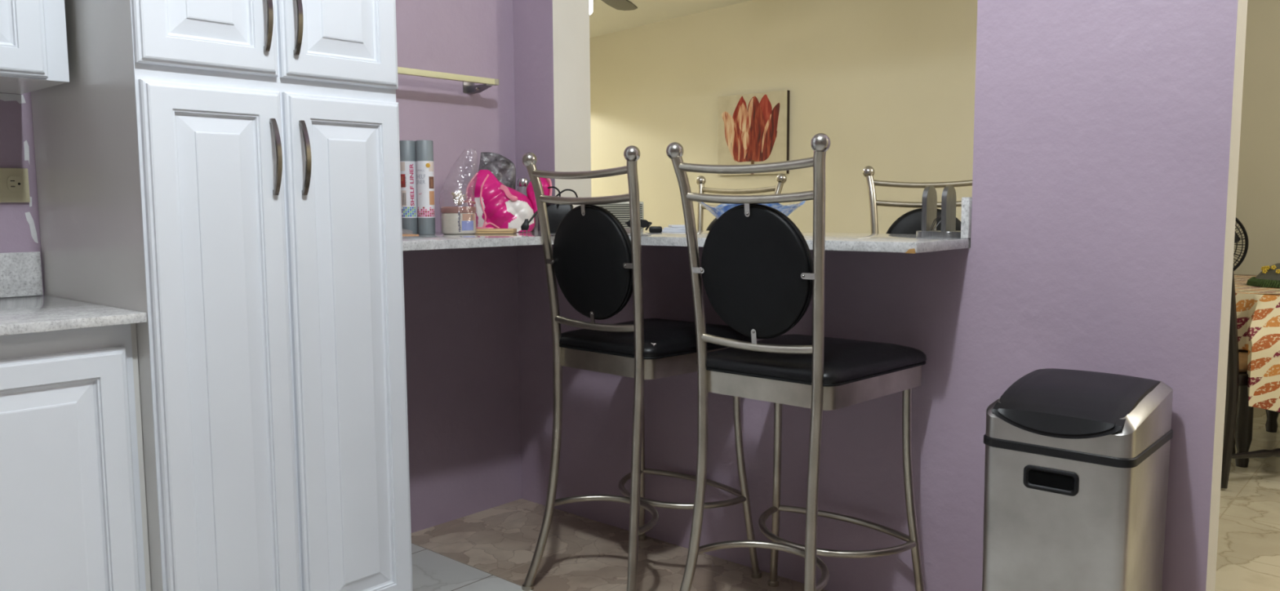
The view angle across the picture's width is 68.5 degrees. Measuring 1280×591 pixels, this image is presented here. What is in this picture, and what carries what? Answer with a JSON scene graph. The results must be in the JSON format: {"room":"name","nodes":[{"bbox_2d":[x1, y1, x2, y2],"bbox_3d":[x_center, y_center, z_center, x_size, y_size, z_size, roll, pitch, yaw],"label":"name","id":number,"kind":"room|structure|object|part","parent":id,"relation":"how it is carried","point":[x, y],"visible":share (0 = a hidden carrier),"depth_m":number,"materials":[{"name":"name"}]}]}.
{"room":"kitchen","nodes":[
{"label":"kitchen","id":0,"kind":"room"},
{"bbox_2d":[0,0,521,533],"bbox_3d":[-2.043,-0.443,1.782,0.141,2.800,4.640,5,7,41],"label":"wall","id":1,"kind":"structure","parent":0,"point":[461,304],"depth_m":3.30,"materials":[{"name":"purple paint"}]},
{"bbox_2d":[0,167,30,202],"bbox_3d":[-1.538,-0.266,2.263,0.010,0.083,0.118,5,7,41],"label":"power outlet","id":2,"kind":"object","parent":1,"relation":"attached to","point":[14,182],"visible":1,"depth_m":2.28,"materials":[{"name":"beige plastic"}]},
{"bbox_2d":[6,175,22,191],"bbox_3d":[-1.516,-0.271,2.282,0.003,0.039,0.033,5,7,41],"label":"receptacle","id":3,"kind":"object","parent":2,"relation":"attached to","point":[14,183],"depth_m":2.28,"materials":[{"name":"beige plastic"}]},
{"bbox_2d":[0,251,43,297],"bbox_3d":[-1.733,-0.027,2.053,0.020,0.108,0.749,5,7,41],"label":"backsplash","id":4,"kind":"structure","parent":1,"relation":"attached to","point":[20,273],"depth_m":2.29,"materials":[{"name":"white stone"}]},
{"bbox_2d":[0,0,69,93],"bbox_3d":[-1.606,-0.927,1.861,0.354,0.955,0.706,5,7,41],"label":"upper cabinet","id":5,"kind":"object","parent":1,"relation":"attached to","point":[33,49],"visible":1,"depth_m":2.00,"materials":[{"name":"white paint"}]},
{"bbox_3d":[-1.430,-0.915,1.811,0.022,0.932,0.462,5,7,41],"label":"door","id":6,"kind":"part","parent":5,"relation":"part of","materials":[{"name":"white paint"}]},
{"bbox_2d":[397,66,498,93],"bbox_3d":[-0.778,-0.706,3.020,0.105,0.048,0.758,5,7,41],"label":"wall rail","id":7,"kind":"object","parent":1,"relation":"attached to","point":[468,86],"visible":0.5,"depth_m":3.16,"materials":[{"name":"yellow laminate"}]},
{"bbox_2d":[411,542,533,590],"bbox_3d":[-2.119,1.029,1.627,10.000,0.100,4.083,5,7,41],"label":"floor","id":8,"kind":"structure","parent":0,"point":[432,571],"depth_m":2.85,"materials":[{"name":"white tile"}]},
{"bbox_2d":[0,323,151,590],"bbox_3d":[-1.501,0.503,1.926,0.596,0.884,0.726,5,7,41],"label":"base cabinet","id":9,"kind":"object","parent":8,"relation":"on","point":[73,511],"visible":0.88,"depth_m":1.88,"materials":[{"name":"white paint"}]},
{"bbox_2d":[0,294,146,335],"bbox_3d":[-1.500,0.055,1.860,0.631,0.020,0.756,5,7,41],"label":"countertop","id":10,"kind":"structure","parent":9,"relation":"on","point":[43,313],"depth_m":1.91,"materials":[{"name":"white stone"}]},
{"bbox_2d":[31,0,413,590],"bbox_3d":[-1.028,-0.275,2.327,0.688,2.350,0.614,5,7,41],"label":"pantry cabinet","id":11,"kind":"object","parent":8,"relation":"on","point":[224,173],"visible":1,"depth_m":2.10,"materials":[{"name":"white paint"}]},
{"bbox_3d":[-0.908,-0.921,1.946,0.022,0.892,0.298,5,7,41],"label":"door","id":12,"kind":"part","parent":11,"relation":"part of","materials":[{"name":"white paint"}]},
{"bbox_3d":[-0.900,0.190,2.057,0.022,1.276,0.295,5,7,41],"label":"door","id":13,"kind":"part","parent":11,"relation":"part of","materials":[{"name":"white paint"}]},
{"bbox_3d":[-0.811,-0.288,2.135,0.003,2.290,0.614,5,7,41],"label":"frame","id":14,"kind":"part","parent":11,"relation":"part of","materials":[{"name":"white paint"}]},
{"bbox_3d":[-0.810,-0.618,2.046,0.032,0.169,0.014,5,7,41],"label":"handle","id":15,"kind":"part","parent":11,"relation":"part of","materials":[{"name":"metal"}]},
{"bbox_3d":[-0.804,-0.307,2.082,0.032,0.169,0.014,5,7,41],"label":"handle","id":16,"kind":"part","parent":11,"relation":"part of","materials":[{"name":"metal"}]},
{"bbox_3d":[-0.764,-0.623,2.099,0.032,0.169,0.014,5,7,41],"label":"handle","id":17,"kind":"part","parent":11,"relation":"part of","materials":[{"name":"metal"}]},
{"bbox_3d":[-0.758,-0.312,2.134,0.032,0.169,0.014,5,7,41],"label":"handle","id":18,"kind":"part","parent":11,"relation":"part of","materials":[{"name":"metal"}]},
{"bbox_3d":[-0.703,-0.945,2.179,0.022,0.892,0.306,5,7,41],"label":"door","id":19,"kind":"part","parent":11,"relation":"part of","materials":[{"name":"white paint"}]},
{"bbox_3d":[-0.697,0.166,2.288,0.022,1.276,0.302,5,7,41],"label":"door","id":20,"kind":"part","parent":11,"relation":"part of","materials":[{"name":"white paint"}]},
{"bbox_2d":[411,498,826,590],"bbox_3d":[1.094,0.981,1.951,5.600,0.100,0.647,5,7,41],"label":"floor","id":21,"kind":"structure","parent":0,"point":[580,553],"depth_m":3.02,"materials":[{"name":"beige tile"}]},
{"bbox_2d":[521,145,761,590],"bbox_3d":[0.000,0.221,2.755,0.506,1.269,0.575,5,8,43],"label":"bar stool","id":22,"kind":"object","parent":21,"relation":"on","point":[595,264],"visible":0.95,"depth_m":2.60,"materials":[{"name":"silver metal"}]},
{"bbox_3d":[-0.286,0.238,2.721,0.127,1.239,0.039,-2,6,-19],"label":"leg","id":23,"kind":"part","parent":22,"relation":"part of","materials":[{"name":"silver metal"}]},
{"bbox_3d":[-0.163,-0.329,2.531,0.386,0.032,0.025,5,8,43],"label":"rail","id":24,"kind":"part","parent":22,"relation":"part of","materials":[{"name":"silver metal"}]},
{"bbox_3d":[-0.151,-0.261,2.550,0.370,0.030,0.025,5,8,43],"label":"rail","id":25,"kind":"part","parent":22,"relation":"part of","materials":[{"name":"silver metal"}]},
{"bbox_3d":[-0.129,-0.091,2.589,0.307,0.316,0.063,5,8,43],"label":"backrest","id":26,"kind":"part","parent":22,"relation":"part of","materials":[{"name":"black leather"}]},
{"bbox_3d":[-0.125,0.081,2.608,0.334,0.030,0.025,5,8,43],"label":"rail","id":27,"kind":"part","parent":22,"relation":"part of","materials":[{"name":"silver metal"}]},
{"bbox_3d":[-0.017,0.261,2.469,0.039,1.239,0.127,1,6,15],"label":"leg","id":28,"kind":"part","parent":22,"relation":"part of","materials":[{"name":"silver metal"}]},
{"bbox_3d":[0.004,0.491,3.098,0.024,0.654,0.087,0,6,1],"label":"leg","id":29,"kind":"part","parent":22,"relation":"part of","materials":[{"name":"silver metal"}]},
{"bbox_3d":[0.034,0.170,2.786,0.428,0.054,0.442,5,8,43],"label":"seat frame","id":30,"kind":"part","parent":22,"relation":"part of","materials":[{"name":"silver metal"}]},
{"bbox_3d":[0.035,0.114,2.783,0.448,0.058,0.462,5,8,43],"label":"seat","id":31,"kind":"part","parent":22,"relation":"part of","materials":[{"name":"black leather"}]},
{"bbox_3d":[0.317,0.517,2.805,0.087,0.654,0.024,-1,6,-5],"label":"leg","id":32,"kind":"part","parent":22,"relation":"part of","materials":[{"name":"silver metal"}]},
{"bbox_2d":[666,133,926,590],"bbox_3d":[0.396,0.257,2.369,0.506,1.269,0.575,5,7,42],"label":"bar stool","id":33,"kind":"object","parent":21,"relation":"on","point":[761,277],"visible":1,"depth_m":2.22,"materials":[{"name":"silver metal"}]},
{"bbox_3d":[0.111,0.274,2.328,0.127,1.239,0.039,-2,6,-20],"label":"leg","id":34,"kind":"part","parent":33,"relation":"part of","materials":[{"name":"silver metal"}]},
{"bbox_3d":[0.237,-0.294,2.141,0.386,0.032,0.025,5,7,42],"label":"rail","id":35,"kind":"part","parent":33,"relation":"part of","materials":[{"name":"silver metal"}]},
{"bbox_3d":[0.249,-0.225,2.160,0.370,0.030,0.025,5,7,42],"label":"rail","id":36,"kind":"part","parent":33,"relation":"part of","materials":[{"name":"silver metal"}]},
{"bbox_3d":[0.274,0.117,2.219,0.334,0.030,0.025,5,7,42],"label":"rail","id":37,"kind":"part","parent":33,"relation":"part of","materials":[{"name":"silver metal"}]},
{"bbox_3d":[0.271,-0.056,2.200,0.307,0.316,0.063,5,7,42],"label":"backrest","id":38,"kind":"part","parent":33,"relation":"part of","materials":[{"name":"black leather"}]},
{"bbox_3d":[0.392,0.526,2.712,0.024,0.654,0.087,0,6,0],"label":"leg","id":39,"kind":"part","parent":33,"relation":"part of","materials":[{"name":"silver metal"}]},
{"bbox_3d":[0.431,0.149,2.398,0.448,0.058,0.462,5,7,42],"label":"seat","id":40,"kind":"part","parent":33,"relation":"part of","materials":[{"name":"black leather"}]},
{"bbox_3d":[0.429,0.206,2.401,0.428,0.054,0.442,5,7,42],"label":"seat frame","id":41,"kind":"part","parent":33,"relation":"part of","materials":[{"name":"silver metal"}]},
{"bbox_3d":[0.386,0.296,2.083,0.039,1.239,0.127,1,6,14],"label":"leg","id":42,"kind":"part","parent":33,"relation":"part of","materials":[{"name":"silver metal"}]},
{"bbox_3d":[0.713,0.552,2.427,0.087,0.654,0.024,-1,6,-6],"label":"leg","id":43,"kind":"part","parent":33,"relation":"part of","materials":[{"name":"silver metal"}]},
{"bbox_2d":[982,368,1173,590],"bbox_3d":[0.951,0.548,2.059,0.299,0.742,0.356,5,7,41],"label":"trash can","id":44,"kind":"object","parent":21,"relation":"on","point":[1077,462],"visible":1,"depth_m":1.93,"materials":[{"name":"silver metal"}]},
{"bbox_3d":[0.835,0.376,1.913,0.107,0.048,0.005,5,7,41],"label":"hand hole frame","id":45,"kind":"part","parent":44,"relation":"part of","materials":[{"name":"black plastic"}]},
{"bbox_3d":[0.837,0.259,1.903,0.225,0.036,0.016,5,7,41],"label":"lid","id":46,"kind":"part","parent":44,"relation":"part of","materials":[{"name":"black plastic"}]},
{"bbox_3d":[0.937,0.209,2.013,0.225,0.058,0.296,5,7,41],"label":"lid","id":47,"kind":"part","parent":44,"relation":"part of","materials":[{"name":"black plastic"}]},
{"bbox_3d":[0.942,0.213,2.019,0.252,0.064,0.311,5,7,41],"label":"lid frame","id":48,"kind":"part","parent":44,"relation":"part of","materials":[{"name":"black plastic"}]},
{"bbox_2d":[589,0,751,37],"bbox_3d":[0.914,-1.957,4.904,10.100,0.508,3.960,5,7,41],"label":"ceiling","id":49,"kind":"structure","parent":0,"point":[604,19],"depth_m":6.70,"materials":[{"name":"paint"}]},
{"bbox_2d":[589,0,637,14],"bbox_3d":[-0.260,-1.637,4.709,0.983,0.451,0.983,-3,6,-27],"label":"ceiling fan","id":50,"kind":"object","parent":49,"relation":"hanging from","point":[624,5],"visible":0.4,"depth_m":5.17,"materials":[{"name":"black plastic"}]},
{"bbox_3d":[-0.259,-1.461,4.726,0.044,0.098,0.044,1,6,17],"label":"bulb","id":51,"kind":"part","parent":50,"relation":"part of","materials":[{"name":"white glass"}]},
{"bbox_3d":[-0.144,-1.599,5.082,0.136,0.007,0.570,1,6,17],"label":"blade","id":52,"kind":"part","parent":50,"relation":"part of","materials":[{"name":"brown wood"}]},
{"bbox_2d":[589,0,977,233],"bbox_3d":[0.505,-1.044,7.337,6.200,2.900,0.800,5,7,41],"label":"wall","id":53,"kind":"structure","parent":0,"point":[891,84],"depth_m":6.21,"materials":[{"name":"yellow paint"}]},
{"bbox_2d":[717,89,789,175],"bbox_3d":[0.781,-1.119,6.529,0.576,0.555,0.033,5,7,41],"label":"canvas","id":54,"kind":"object","parent":53,"relation":"attached to","point":[753,128],"visible":1,"depth_m":6.50,"materials":[{"name":"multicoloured fabric"}]},
{"bbox_2d":[512,0,1248,590],"bbox_3d":[1.450,-0.475,1.925,5.204,2.800,0.185,5,7,41],"label":"wall","id":55,"kind":"structure","parent":0,"point":[1106,146],"depth_m":2.35,"materials":[{"name":"purple paint"}]},
{"bbox_2d":[402,229,970,253],"bbox_3d":[-0.045,-0.156,2.680,1.717,0.026,1.188,5,7,41],"label":"countertop","id":56,"kind":"structure","parent":55,"relation":"on","point":[876,242],"depth_m":2.51,"materials":[{"name":"white stone"}]},
{"bbox_2d":[402,228,413,234],"bbox_3d":[-0.752,-0.197,2.916,0.092,0.018,0.056,0,6,0],"label":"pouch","id":57,"kind":"object","parent":56,"relation":"on","point":[404,231],"visible":0.31,"depth_m":2.91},
{"bbox_2d":[399,140,417,234],"bbox_3d":[-0.728,-0.339,2.960,0.054,0.292,0.054,0,6,0],"label":"roll","id":58,"kind":"object","parent":56,"relation":"on","point":[407,148],"visible":0.85,"depth_m":2.94,"materials":[{"name":"white paper"}]},
{"bbox_2d":[402,234,418,235],"bbox_3d":[-0.754,-0.184,2.858,0.171,0.003,0.063,-1,6,-3],"label":"envelope","id":59,"kind":"object","parent":56,"relation":"on","point":[402,234],"visible":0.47,"depth_m":2.83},
{"bbox_2d":[415,140,435,234],"bbox_3d":[-0.672,-0.338,2.951,0.054,0.292,0.054,0,6,0],"label":"roll","id":60,"kind":"object","parent":56,"relation":"on","point":[424,148],"visible":0.98,"depth_m":2.93,"materials":[{"name":"grey rubber"}]},
{"bbox_2d":[440,206,475,234],"bbox_3d":[-0.574,-0.238,2.979,0.110,0.086,0.110,0,6,0],"label":"candle jar","id":61,"kind":"object","parent":56,"relation":"on","point":[455,220],"visible":1,"depth_m":2.93,"materials":[{"name":"white glass"}]},
{"bbox_3d":[-0.574,-0.271,2.976,0.110,0.020,0.110,0,6,0],"label":"lid","id":62,"kind":"part","parent":61,"relation":"part of","materials":[{"name":"orange metal"}]},
{"bbox_2d":[451,189,475,205],"bbox_3d":[-0.562,-0.310,2.968,0.074,0.051,0.050,2,6,19],"label":"dried flower","id":63,"kind":"object","parent":61,"relation":"on","point":[458,199],"visible":1,"depth_m":2.96,"materials":[{"name":"white plant"}]},
{"bbox_3d":[-0.543,-0.295,2.978,0.045,0.012,0.010,-1,6,-7],"label":"stem","id":64,"kind":"part","parent":63,"relation":"part of","materials":[{"name":"plant"}]},
{"bbox_2d":[457,211,472,231],"bbox_3d":[-0.545,-0.231,2.937,0.049,0.063,0.003,-4,7,-34],"label":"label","id":65,"kind":"object","parent":61,"relation":"attached to","point":[464,218],"depth_m":2.93,"materials":[{"name":"paper"}]},
{"bbox_2d":[475,228,516,233],"bbox_3d":[-0.473,-0.208,3.031,0.142,0.014,0.081,0,6,0],"label":"board","id":66,"kind":"object","parent":56,"relation":"on","point":[477,230],"visible":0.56,"depth_m":2.99,"materials":[{"name":"beige wood"}]},
{"bbox_2d":[478,151,515,190],"bbox_3d":[-0.505,-0.365,3.300,0.141,0.275,0.084,0,6,0],"label":"plastic bag","id":67,"kind":"object","parent":56,"relation":"on","point":[504,170],"visible":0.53,"depth_m":3.28,"materials":[{"name":"plastic"}]},
{"bbox_2d":[466,169,551,231],"bbox_3d":[-0.443,-0.321,3.186,0.294,0.210,0.131,0,6,0],"label":"bag","id":68,"kind":"object","parent":56,"relation":"on","point":[497,205],"visible":0.84,"depth_m":3.15,"materials":[{"name":"plastic"}]},
{"bbox_3d":[-0.439,-0.343,3.142,0.063,0.056,0.015,1,6,17],"label":"handle","id":69,"kind":"part","parent":68,"relation":"part of","materials":[{"name":"pink plastic"}]},
{"bbox_2d":[517,177,528,197],"bbox_3d":[-0.405,-0.317,3.264,0.038,0.186,0.038,0,6,0],"label":"spice jar","id":70,"kind":"object","parent":56,"relation":"on","point":[522,182],"visible":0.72,"depth_m":3.24,"materials":[{"name":"grey glass"}]},
{"bbox_3d":[-0.405,-0.394,3.257,0.038,0.030,0.038,0,6,0],"label":"lid","id":71,"kind":"part","parent":70,"relation":"part of","materials":[{"name":"silver metal"}]},
{"bbox_2d":[529,179,537,231],"bbox_3d":[-0.368,-0.317,3.264,0.026,0.186,0.026,0,6,0],"label":"spice jar","id":72,"kind":"object","parent":56,"relation":"on","point":[535,228],"visible":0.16,"depth_m":3.26,"materials":[{"name":"grey glass"}]},
{"bbox_2d":[520,186,577,233],"bbox_3d":[-0.293,-0.276,3.024,0.185,0.149,0.082,-1,6,-11],"label":"box","id":73,"kind":"object","parent":56,"relation":"on","point":[556,212],"visible":0.65,"depth_m":3.00,"materials":[{"name":"black plastic"}]},
{"bbox_3d":[-0.280,-0.286,2.999,0.169,0.123,0.023,-2,6,-13],"label":"cord","id":74,"kind":"part","parent":73,"relation":"part of","materials":[{"name":"black plastic"}]},
{"bbox_2d":[595,201,644,231],"bbox_3d":[-0.092,-0.273,3.240,0.210,0.100,0.064,0,6,0],"label":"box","id":75,"kind":"object","parent":56,"relation":"on","point":[620,211],"visible":0.34,"depth_m":3.21,"materials":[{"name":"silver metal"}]},
{"bbox_2d":[625,228,631,233],"bbox_3d":[-0.031,-0.206,2.994,0.040,0.014,0.040,0,6,0],"label":"box","id":76,"kind":"object","parent":56,"relation":"on","point":[628,230],"visible":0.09,"depth_m":2.97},
{"bbox_2d":[625,219,652,230],"bbox_3d":[-0.004,-0.227,3.032,0.087,0.036,0.072,0,6,0],"label":"sunglasses","id":77,"kind":"object","parent":56,"relation":"on","point":[644,223],"visible":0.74,"depth_m":3.00,"materials":[{"name":"black plastic"}]},
{"bbox_2d":[648,226,662,232],"bbox_3d":[0.050,-0.211,3.008,0.042,0.020,0.044,0,6,0],"label":"key fob","id":78,"kind":"object","parent":56,"relation":"on","point":[652,228],"visible":1,"depth_m":2.99,"materials":[{"name":"black plastic"}]},
{"bbox_2d":[662,229,685,231],"bbox_3d":[0.115,-0.214,3.107,0.088,0.007,0.090,0,6,0],"label":"envelope","id":79,"kind":"object","parent":56,"relation":"on","point":[663,230],"visible":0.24,"depth_m":3.06,"materials":[{"name":"white paper"}]},
{"bbox_2d":[663,226,685,229],"bbox_3d":[0.121,-0.222,3.106,0.078,0.007,0.090,0,6,7],"label":"envelope","id":80,"kind":"object","parent":79,"relation":"on","point":[665,228],"visible":0.53,"depth_m":3.06,"materials":[{"name":"white paper"}]},
{"bbox_2d":[668,224,684,227],"bbox_3d":[0.132,-0.230,3.106,0.066,0.007,0.090,-1,6,-6],"label":"envelope","id":81,"kind":"object","parent":80,"relation":"on","point":[669,225],"visible":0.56,"depth_m":3.06,"materials":[{"name":"white paper"}]},
{"bbox_2d":[697,200,805,218],"bbox_3d":[0.344,-0.246,2.912,0.314,0.106,0.314,4,7,35],"label":"glass bowl","id":82,"kind":"object","parent":56,"relation":"on","point":[719,210],"visible":0.3,"depth_m":2.81,"materials":[{"name":"blue glass"}]},
{"bbox_2d":[915,185,960,238],"bbox_3d":[0.789,-0.219,2.458,0.124,0.134,0.086,4,7,39],"label":"napkin holder","id":83,"kind":"object","parent":56,"relation":"on","point":[948,199],"visible":0.86,"depth_m":2.45,"materials":[{"name":"metal"}]},
{"bbox_3d":[0.762,-0.229,2.478,0.013,0.118,0.068,4,7,39],"label":"plate","id":84,"kind":"part","parent":83,"relation":"part of","materials":[{"name":"metal"}]},
{"bbox_3d":[0.803,-0.226,2.446,0.013,0.118,0.068,4,7,39],"label":"plate","id":85,"kind":"part","parent":83,"relation":"part of","materials":[{"name":"metal"}]},
{"bbox_2d":[960,197,972,238],"bbox_3d":[0.895,-0.204,2.457,0.020,0.104,0.232,5,7,41],"label":"granite upstand","id":86,"kind":"object","parent":56,"relation":"on","point":[966,218],"visible":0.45,"depth_m":2.37,"materials":[{"name":"grey stone"}]},
{"bbox_2d":[1214,407,1279,590],"bbox_3d":[0.996,0.671,5.160,10.000,0.100,4.070,5,7,41],"label":"floor","id":87,"kind":"structure","parent":0,"point":[1248,559],"depth_m":3.30,"materials":[{"name":"tile"}]},
{"bbox_2d":[696,173,786,230],"bbox_3d":[0.249,0.149,3.649,0.493,1.238,0.560,5,7,41],"label":"bar stool","id":88,"kind":"object","parent":87,"relation":"on","point":[781,178],"visible":0.18,"depth_m":3.80,"materials":[{"name":"silver metal"}]},
{"bbox_3d":[0.257,0.134,3.930,0.038,1.208,0.123,1,6,13],"label":"leg","id":89,"kind":"part","parent":88,"relation":"part of","materials":[{"name":"silver metal"}]},
{"bbox_3d":[0.386,-0.352,3.760,0.361,0.029,0.024,5,7,41],"label":"rail","id":90,"kind":"part","parent":88,"relation":"part of","materials":[{"name":"silver metal"}]},
{"bbox_3d":[0.367,-0.182,3.754,0.299,0.308,0.062,5,7,41],"label":"backrest","id":91,"kind":"part","parent":88,"relation":"part of","materials":[{"name":"black leather"}]},
{"bbox_3d":[0.397,-0.421,3.766,0.377,0.031,0.024,5,7,41],"label":"rail","id":92,"kind":"part","parent":88,"relation":"part of","materials":[{"name":"silver metal"}]},
{"bbox_3d":[0.527,0.155,3.694,0.123,1.208,0.038,-2,6,-21],"label":"leg","id":93,"kind":"part","parent":88,"relation":"part of","materials":[{"name":"silver metal"}]},
{"bbox_2d":[862,165,972,234],"bbox_3d":[0.950,0.195,3.077,0.498,1.250,0.566,1,6,11],"label":"bar stool","id":94,"kind":"object","parent":87,"relation":"on","point":[910,222],"visible":0.14,"depth_m":3.24,"materials":[{"name":"silver metal"}]},
{"bbox_3d":[0.814,0.183,3.326,0.038,1.220,0.125,-2,6,-17],"label":"leg","id":95,"kind":"part","parent":94,"relation":"part of","materials":[{"name":"silver metal"}]},
{"bbox_3d":[0.989,-0.316,3.237,0.365,0.030,0.024,1,6,11],"label":"rail","id":96,"kind":"part","parent":94,"relation":"part of","materials":[{"name":"silver metal"}]},
{"bbox_3d":[0.992,-0.387,3.247,0.381,0.032,0.024,1,6,11],"label":"rail","id":97,"kind":"part","parent":94,"relation":"part of","materials":[{"name":"silver metal"}]},
{"bbox_3d":[0.984,-0.144,3.224,0.302,0.311,0.062,1,6,11],"label":"backrest","id":98,"kind":"part","parent":94,"relation":"part of","materials":[{"name":"black leather"}]},
{"bbox_2d":[1233,217,1248,271],"bbox_3d":[3.110,0.058,5.216,0.354,1.087,0.354,-3,6,-26],"label":"pedestal fan","id":99,"kind":"object","parent":87,"relation":"on","point":[1237,238],"visible":0.12,"depth_m":5.07,"materials":[{"name":"black plastic"}]},
{"bbox_3d":[3.174,-0.335,5.105,0.141,0.118,0.038,2,6,19],"label":"blade","id":100,"kind":"part","parent":99,"relation":"part of","materials":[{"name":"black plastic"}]},
{"bbox_2d":[1233,222,1244,266],"bbox_3d":[3.105,-0.283,5.174,0.386,0.386,0.068,2,6,19],"label":"grille","id":101,"kind":"object","parent":99,"relation":"attached to","point":[1240,224],"depth_m":5.08,"materials":[{"name":"black plastic"}]},
{"bbox_2d":[1220,265,1279,488],"bbox_3d":[2.411,0.234,3.868,0.552,1.003,0.462,-1,6,-12],"label":"dining chair","id":102,"kind":"object","parent":87,"relation":"on","point":[1237,370],"visible":0.37,"depth_m":3.63,"materials":[{"name":"brown wood"}]},
{"bbox_3d":[2.253,0.255,3.621,0.116,0.995,0.042,-1,6,-12],"label":"leg","id":103,"kind":"part","parent":102,"relation":"part of","materials":[{"name":"brown wood"}]},
{"bbox_3d":[2.612,0.502,4.141,0.043,0.415,0.044,-1,6,-12],"label":"leg","id":104,"kind":"part","parent":102,"relation":"part of","materials":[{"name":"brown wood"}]},
{"bbox_3d":[2.459,0.302,3.882,0.455,0.045,0.445,-1,6,-12],"label":"seat","id":105,"kind":"part","parent":102,"relation":"part of","materials":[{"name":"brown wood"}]},
{"bbox_2d":[1238,349,1248,372],"bbox_3d":[2.467,0.253,3.882,0.422,0.052,0.414,-1,6,-12],"label":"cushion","id":106,"kind":"object","parent":102,"relation":"on","point":[1242,354],"depth_m":3.68,"materials":[{"name":"orange fabric"}]},
{"bbox_2d":[1234,385,1279,467],"bbox_3d":[3.267,0.356,3.901,1.670,0.745,1.150,5,7,41],"label":"dining table","id":107,"kind":"object","parent":87,"relation":"on","point":[1244,420],"visible":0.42,"depth_m":3.96,"materials":[{"name":"brown wood"}]},
{"bbox_3d":[2.554,0.370,3.963,0.080,0.714,0.080,5,7,41],"label":"leg","id":108,"kind":"part","parent":107,"relation":"part of","materials":[{"name":"brown wood"}]},
{"bbox_2d":[1234,274,1279,412],"bbox_3d":[3.189,0.226,3.800,1.730,0.470,1.444,5,7,41],"label":"tablecloth","id":109,"kind":"object","parent":107,"relation":"on","point":[1257,308],"visible":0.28,"depth_m":3.63,"materials":[{"name":"multicoloured fabric"}]},
{"bbox_2d":[1246,262,1279,288],"bbox_3d":[2.843,-0.093,4.122,0.310,0.105,0.309,5,7,41],"label":"flower arrangement","id":110,"kind":"object","parent":109,"relation":"on","point":[1269,276],"visible":1,"depth_m":4.09,"materials":[{"name":"green plant"}]},
{"bbox_3d":[3.082,0.309,4.561,0.080,0.714,0.080,5,7,41],"label":"leg","id":111,"kind":"part","parent":107,"relation":"part of","materials":[{"name":"brown wood"}]},
{"bbox_2d":[1233,0,1279,275],"bbox_3d":[4.524,-0.783,4.423,3.900,2.900,0.100,5,7,41],"label":"wall","id":112,"kind":"structure","parent":0,"point":[1258,193],"depth_m":5.27,"materials":[{"name":"paint"}]}
]}

